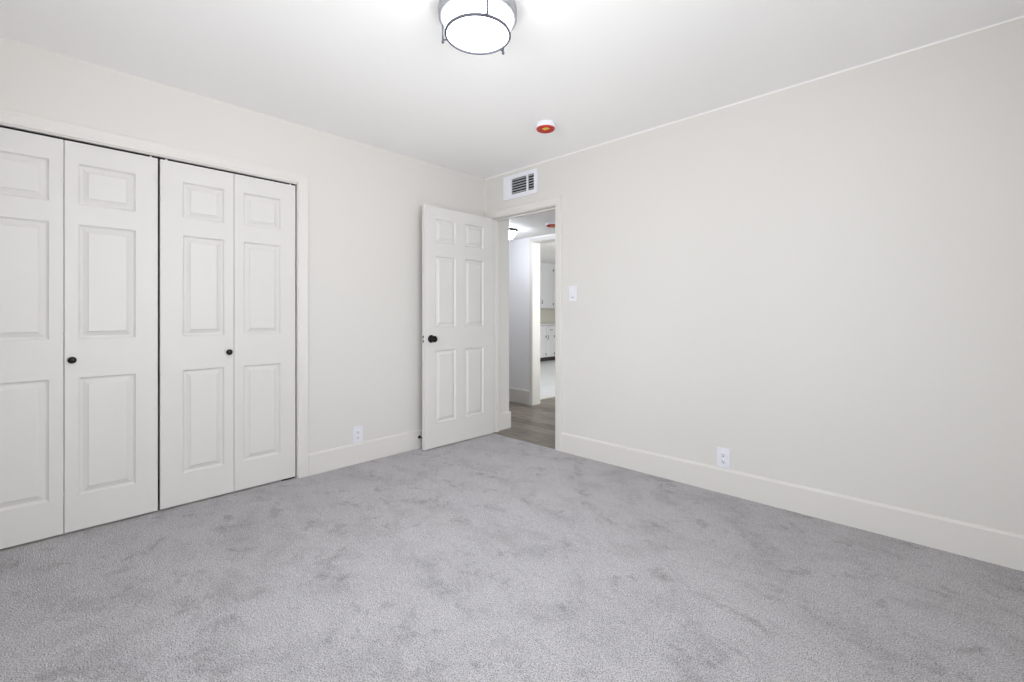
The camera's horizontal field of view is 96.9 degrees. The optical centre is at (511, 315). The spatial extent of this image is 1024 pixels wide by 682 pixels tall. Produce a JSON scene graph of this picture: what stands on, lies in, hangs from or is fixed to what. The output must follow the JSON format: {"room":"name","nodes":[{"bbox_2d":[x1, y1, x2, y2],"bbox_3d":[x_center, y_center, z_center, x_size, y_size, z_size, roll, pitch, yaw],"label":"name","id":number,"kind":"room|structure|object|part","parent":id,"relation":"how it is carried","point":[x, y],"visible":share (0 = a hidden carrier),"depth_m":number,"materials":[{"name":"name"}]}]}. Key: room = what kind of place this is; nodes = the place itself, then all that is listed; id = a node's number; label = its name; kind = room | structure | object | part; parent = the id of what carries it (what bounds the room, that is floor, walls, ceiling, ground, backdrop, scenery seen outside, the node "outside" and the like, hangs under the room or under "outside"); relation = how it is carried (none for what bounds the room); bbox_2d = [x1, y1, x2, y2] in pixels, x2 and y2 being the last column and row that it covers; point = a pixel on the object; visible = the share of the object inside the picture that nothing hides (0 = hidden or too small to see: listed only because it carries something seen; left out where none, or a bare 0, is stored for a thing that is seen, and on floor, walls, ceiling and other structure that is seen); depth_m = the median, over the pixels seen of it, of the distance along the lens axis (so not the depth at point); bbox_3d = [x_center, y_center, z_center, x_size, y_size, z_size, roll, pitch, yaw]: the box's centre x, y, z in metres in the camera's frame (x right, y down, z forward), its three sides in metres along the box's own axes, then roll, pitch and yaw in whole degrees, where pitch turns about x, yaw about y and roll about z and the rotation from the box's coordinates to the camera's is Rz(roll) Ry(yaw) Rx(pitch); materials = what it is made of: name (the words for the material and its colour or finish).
{"room":"empty bedroom","nodes":[
{"label":"empty bedroom","id":0,"kind":"room"},
{"bbox_2d":[0,36,484,550],"bbox_3d":[-1.750,-0.083,3.387,0.750,2.470,3.520,0,0,44],"label":"wall","id":1,"kind":"structure","parent":0,"point":[366,201],"depth_m":3.32,"materials":[{"name":"white paint"}]},
{"bbox_2d":[0,127,157,548],"bbox_3d":[-2.280,0.104,2.312,0.067,2.013,0.758,0,0,44],"label":"bifold closet door","id":2,"kind":"structure","parent":1,"relation":"in","point":[79,221],"depth_m":2.34,"materials":[{"name":"white wood"}]},
{"bbox_3d":[-2.247,0.229,2.319,0.030,0.035,0.035,0,0,44],"label":"knob","id":3,"kind":"part","parent":2,"relation":"part of","materials":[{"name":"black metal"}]},
{"bbox_2d":[0,125,294,185],"bbox_3d":[-2.038,-0.903,2.604,0.045,0.002,1.524,0,0,44],"label":"door track","id":4,"kind":"object","parent":1,"relation":"attached to","point":[159,158],"visible":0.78,"depth_m":2.52,"materials":[{"name":"grey"}]},
{"bbox_2d":[0,108,308,477],"bbox_3d":[-2.042,0.072,2.607,0.127,2.099,1.672,0,0,44],"label":"door frame","id":5,"kind":"structure","parent":1,"relation":"attached to","point":[10,117],"depth_m":3.07,"materials":[{"name":"white wood"}]},
{"bbox_2d":[159,159,294,509],"bbox_3d":[-1.753,0.110,2.863,0.067,2.025,0.744,0,0,44],"label":"bifold closet door","id":6,"kind":"structure","parent":1,"relation":"in","point":[227,240],"depth_m":2.82,"materials":[{"name":"white wood"}]},
{"bbox_2d":[353,425,362,443],"bbox_3d":[-1.169,0.903,3.445,0.009,0.125,0.080,0,0,44],"label":"electrical outlet","id":7,"kind":"object","parent":1,"relation":"attached to","point":[358,430],"visible":1,"depth_m":3.44,"materials":[{"name":"white plastic"}]},
{"bbox_2d":[309,429,421,475],"bbox_3d":[-0.841,1.044,3.785,0.015,0.155,1.689,0,0,44],"label":"baseboard","id":8,"kind":"structure","parent":1,"relation":"attached to","point":[330,459],"depth_m":3.46,"materials":[{"name":"white wood"}]},
{"bbox_2d":[499,219,508,412],"bbox_3d":[-1.200,0.072,5.535,3.077,2.100,0.169,0,0,44],"label":"wall","id":9,"kind":"structure","parent":0,"point":[503,225],"depth_m":4.48,"materials":[{"name":"white paint"}]},
{"bbox_2d":[499,411,510,430],"bbox_3d":[-0.078,1.040,4.472,0.014,0.165,0.183,0,0,44],"label":"baseboard","id":10,"kind":"structure","parent":9,"relation":"attached to","point":[505,417],"depth_m":4.48,"materials":[{"name":"white wood"}]},
{"bbox_2d":[0,360,1023,681],"bbox_3d":[1.021,1.152,6.272,8.130,0.060,11.520,0,0,44],"label":"floor","id":11,"kind":"structure","parent":0,"point":[492,557],"depth_m":1.86,"materials":[{"name":"grey carpet"}]},
{"bbox_2d":[540,326,545,361],"bbox_3d":[0.409,0.692,11.037,0.652,0.860,0.625,0,0,44],"label":"base cabinet","id":12,"kind":"object","parent":11,"relation":"on","point":[542,328],"visible":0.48,"depth_m":10.97,"materials":[{"name":"white wood"}]},
{"bbox_3d":[0.618,0.352,10.838,0.018,0.150,0.601,0,0,44],"label":"drawer","id":13,"kind":"part","parent":12,"relation":"part of","materials":[{"name":"white wood"}]},
{"bbox_3d":[0.619,0.727,10.837,0.021,0.560,0.601,0,0,44],"label":"door","id":14,"kind":"part","parent":12,"relation":"part of","materials":[{"name":"white wood"}]},
{"bbox_2d":[540,323,554,325],"bbox_3d":[0.726,0.232,11.374,0.646,0.056,1.590,0,0,44],"label":"countertop","id":15,"kind":"structure","parent":12,"relation":"on","point":[541,324],"depth_m":11.16,"materials":[{"name":"stone"}]},
{"bbox_2d":[544,326,554,360],"bbox_3d":[0.740,0.692,11.383,0.652,0.860,0.328,0,0,44],"label":"base cabinet","id":16,"kind":"object","parent":11,"relation":"on","point":[550,335],"visible":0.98,"depth_m":11.17,"materials":[{"name":"white wood"}]},
{"bbox_3d":[0.949,0.352,11.184,0.018,0.150,0.304,0,0,44],"label":"drawer","id":17,"kind":"part","parent":16,"relation":"part of","materials":[{"name":"white wood"}]},
{"bbox_3d":[0.950,0.727,11.183,0.021,0.560,0.304,0,0,44],"label":"door","id":18,"kind":"part","parent":16,"relation":"part of","materials":[{"name":"white wood"}]},
{"bbox_2d":[0,0,1023,178],"bbox_3d":[-0.382,-1.358,2.141,4.450,0.080,3.608,0,0,44],"label":"ceiling","id":19,"kind":"structure","parent":0,"point":[380,74],"depth_m":2.29,"materials":[{"name":"white paint"}]},
{"bbox_2d":[438,0,516,54],"bbox_3d":[-0.147,-1.254,1.952,0.338,0.129,0.338,0,0,44],"label":"ceiling light","id":20,"kind":"object","parent":19,"relation":"attached to","point":[478,26],"visible":1,"depth_m":1.90,"materials":[{"name":"white glass"}]},
{"bbox_2d":[536,120,554,132],"bbox_3d":[0.231,-1.294,3.122,0.134,0.047,0.134,0,0,44],"label":"smoke detector","id":21,"kind":"object","parent":19,"relation":"attached to","point":[543,126],"visible":1,"depth_m":3.08,"materials":[{"name":"white plastic"}]},
{"bbox_2d":[509,233,554,389],"bbox_3d":[0.399,-0.098,5.621,8.130,2.440,0.140,0,0,44],"label":"wall","id":22,"kind":"structure","parent":0,"point":[518,248],"depth_m":5.82,"materials":[{"name":"white paint"}]},
{"bbox_2d":[509,387,528,404],"bbox_3d":[-0.669,1.032,6.536,2.461,0.180,0.014,0,0,44],"label":"baseboard","id":23,"kind":"structure","parent":22,"relation":"attached to","point":[516,395],"depth_m":5.79,"materials":[{"name":"white wood"}]},
{"bbox_2d":[529,235,554,404],"bbox_3d":[0.600,0.083,5.418,0.918,2.079,0.156,0,0,44],"label":"door frame","id":24,"kind":"structure","parent":22,"relation":"attached to","point":[536,245],"depth_m":5.68,"materials":[{"name":"white wood"}]},
{"bbox_2d":[509,210,554,240],"bbox_3d":[0.460,-0.993,4.649,6.700,0.030,1.182,0,0,44],"label":"ceiling","id":25,"kind":"structure","parent":0,"point":[533,225],"depth_m":4.95,"materials":[{"name":"white paint"}]},
{"bbox_2d":[509,228,516,238],"bbox_3d":[-0.069,-0.923,5.198,0.256,0.109,0.256,0,0,44],"label":"ceiling light","id":26,"kind":"object","parent":25,"relation":"attached to","point":[512,232],"visible":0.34,"depth_m":5.12,"materials":[{"name":"white glass"}]},
{"bbox_2d":[546,221,554,226],"bbox_3d":[0.422,-0.955,4.763,0.134,0.047,0.134,0,0,44],"label":"smoke detector","id":27,"kind":"object","parent":25,"relation":"attached to","point":[548,223],"visible":0.68,"depth_m":4.71,"materials":[{"name":"white plastic"}]},
{"bbox_2d":[540,242,554,264],"bbox_3d":[1.951,-1.348,8.765,6.230,0.060,6.830,0,0,44],"label":"ceiling","id":28,"kind":"structure","parent":0,"point":[547,250],"depth_m":9.68,"materials":[{"name":"white paint"}]},
{"bbox_2d":[540,308,554,322],"bbox_3d":[-0.265,-0.098,10.883,0.100,2.440,6.830,0,0,44],"label":"wall","id":29,"kind":"structure","parent":0,"point":[546,315],"depth_m":12.07,"materials":[{"name":"beige paint"}]},
{"bbox_2d":[540,263,553,308],"bbox_3d":[0.791,-0.748,11.654,0.352,1.140,0.545,0,0,44],"label":"upper cabinet","id":30,"kind":"object","parent":29,"relation":"attached to","point":[546,270],"visible":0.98,"depth_m":11.55,"materials":[{"name":"white wood"}]},
{"bbox_2d":[548,264,554,308],"bbox_3d":[1.169,-0.748,12.049,0.352,1.140,0.543,0,0,44],"label":"upper cabinet","id":31,"kind":"object","parent":29,"relation":"attached to","point":[553,264],"visible":0.09,"depth_m":11.76,"materials":[{"name":"white wood"}]},
{"bbox_3d":[1.270,-0.723,11.952,0.021,1.060,0.519,0,0,44],"label":"door","id":32,"kind":"part","parent":31,"relation":"part of","materials":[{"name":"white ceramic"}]},
{"bbox_2d":[485,17,1023,534],"bbox_3d":[0.021,-0.098,4.191,6.700,2.440,0.088,0,0,44],"label":"wall","id":33,"kind":"structure","parent":0,"point":[819,283],"depth_m":2.51,"materials":[{"name":"white paint"}]},
{"bbox_2d":[422,204,491,449],"bbox_3d":[-0.455,0.100,4.020,0.141,2.027,0.785,0,0,45],"label":"door","id":34,"kind":"structure","parent":33,"relation":"in","point":[456,245],"depth_m":3.98,"materials":[{"name":"white wood"}]},
{"bbox_3d":[-0.648,0.197,3.764,0.056,0.055,0.055,0,0,45],"label":"knob","id":35,"kind":"part","parent":34,"relation":"part of","materials":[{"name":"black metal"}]},
{"bbox_2d":[503,168,537,200],"bbox_3d":[0.067,-1.170,4.070,0.410,0.212,0.022,0,0,44],"label":"air vent","id":36,"kind":"object","parent":33,"relation":"in","point":[525,183],"visible":1,"depth_m":4.07,"materials":[{"name":"white metal"}]},
{"bbox_2d":[486,195,561,450],"bbox_3d":[0.111,0.066,4.093,0.910,2.112,0.104,0,0,44],"label":"door frame","id":37,"kind":"structure","parent":33,"relation":"attached to","point":[557,201],"depth_m":3.97,"materials":[{"name":"white wood"}]},
{"bbox_2d":[569,285,576,300],"bbox_3d":[0.491,-0.178,3.673,0.082,0.124,0.010,0,0,44],"label":"light switch","id":38,"kind":"object","parent":33,"relation":"attached to","point":[572,289],"visible":1,"depth_m":3.67,"materials":[{"name":"white plastic"}]},
{"bbox_2d":[717,447,729,468],"bbox_3d":[1.335,0.900,2.867,0.080,0.125,0.009,0,0,44],"label":"electrical outlet","id":39,"kind":"object","parent":33,"relation":"attached to","point":[723,454],"visible":1,"depth_m":2.87,"materials":[{"name":"white plastic"}]},
{"bbox_2d":[485,15,1023,179],"bbox_3d":[1.037,-1.315,3.155,3.600,0.006,0.005,0,0,44],"label":"trim","id":40,"kind":"structure","parent":33,"relation":"attached to","point":[1023,15],"depth_m":2.57,"materials":[{"name":"white paint"}]},
{"bbox_2d":[561,432,1023,571],"bbox_3d":[1.373,1.044,2.827,2.661,0.155,0.015,0,0,44],"label":"baseboard","id":41,"kind":"structure","parent":33,"relation":"attached to","point":[987,544],"depth_m":2.48,"materials":[{"name":"white wood"}]}
]}

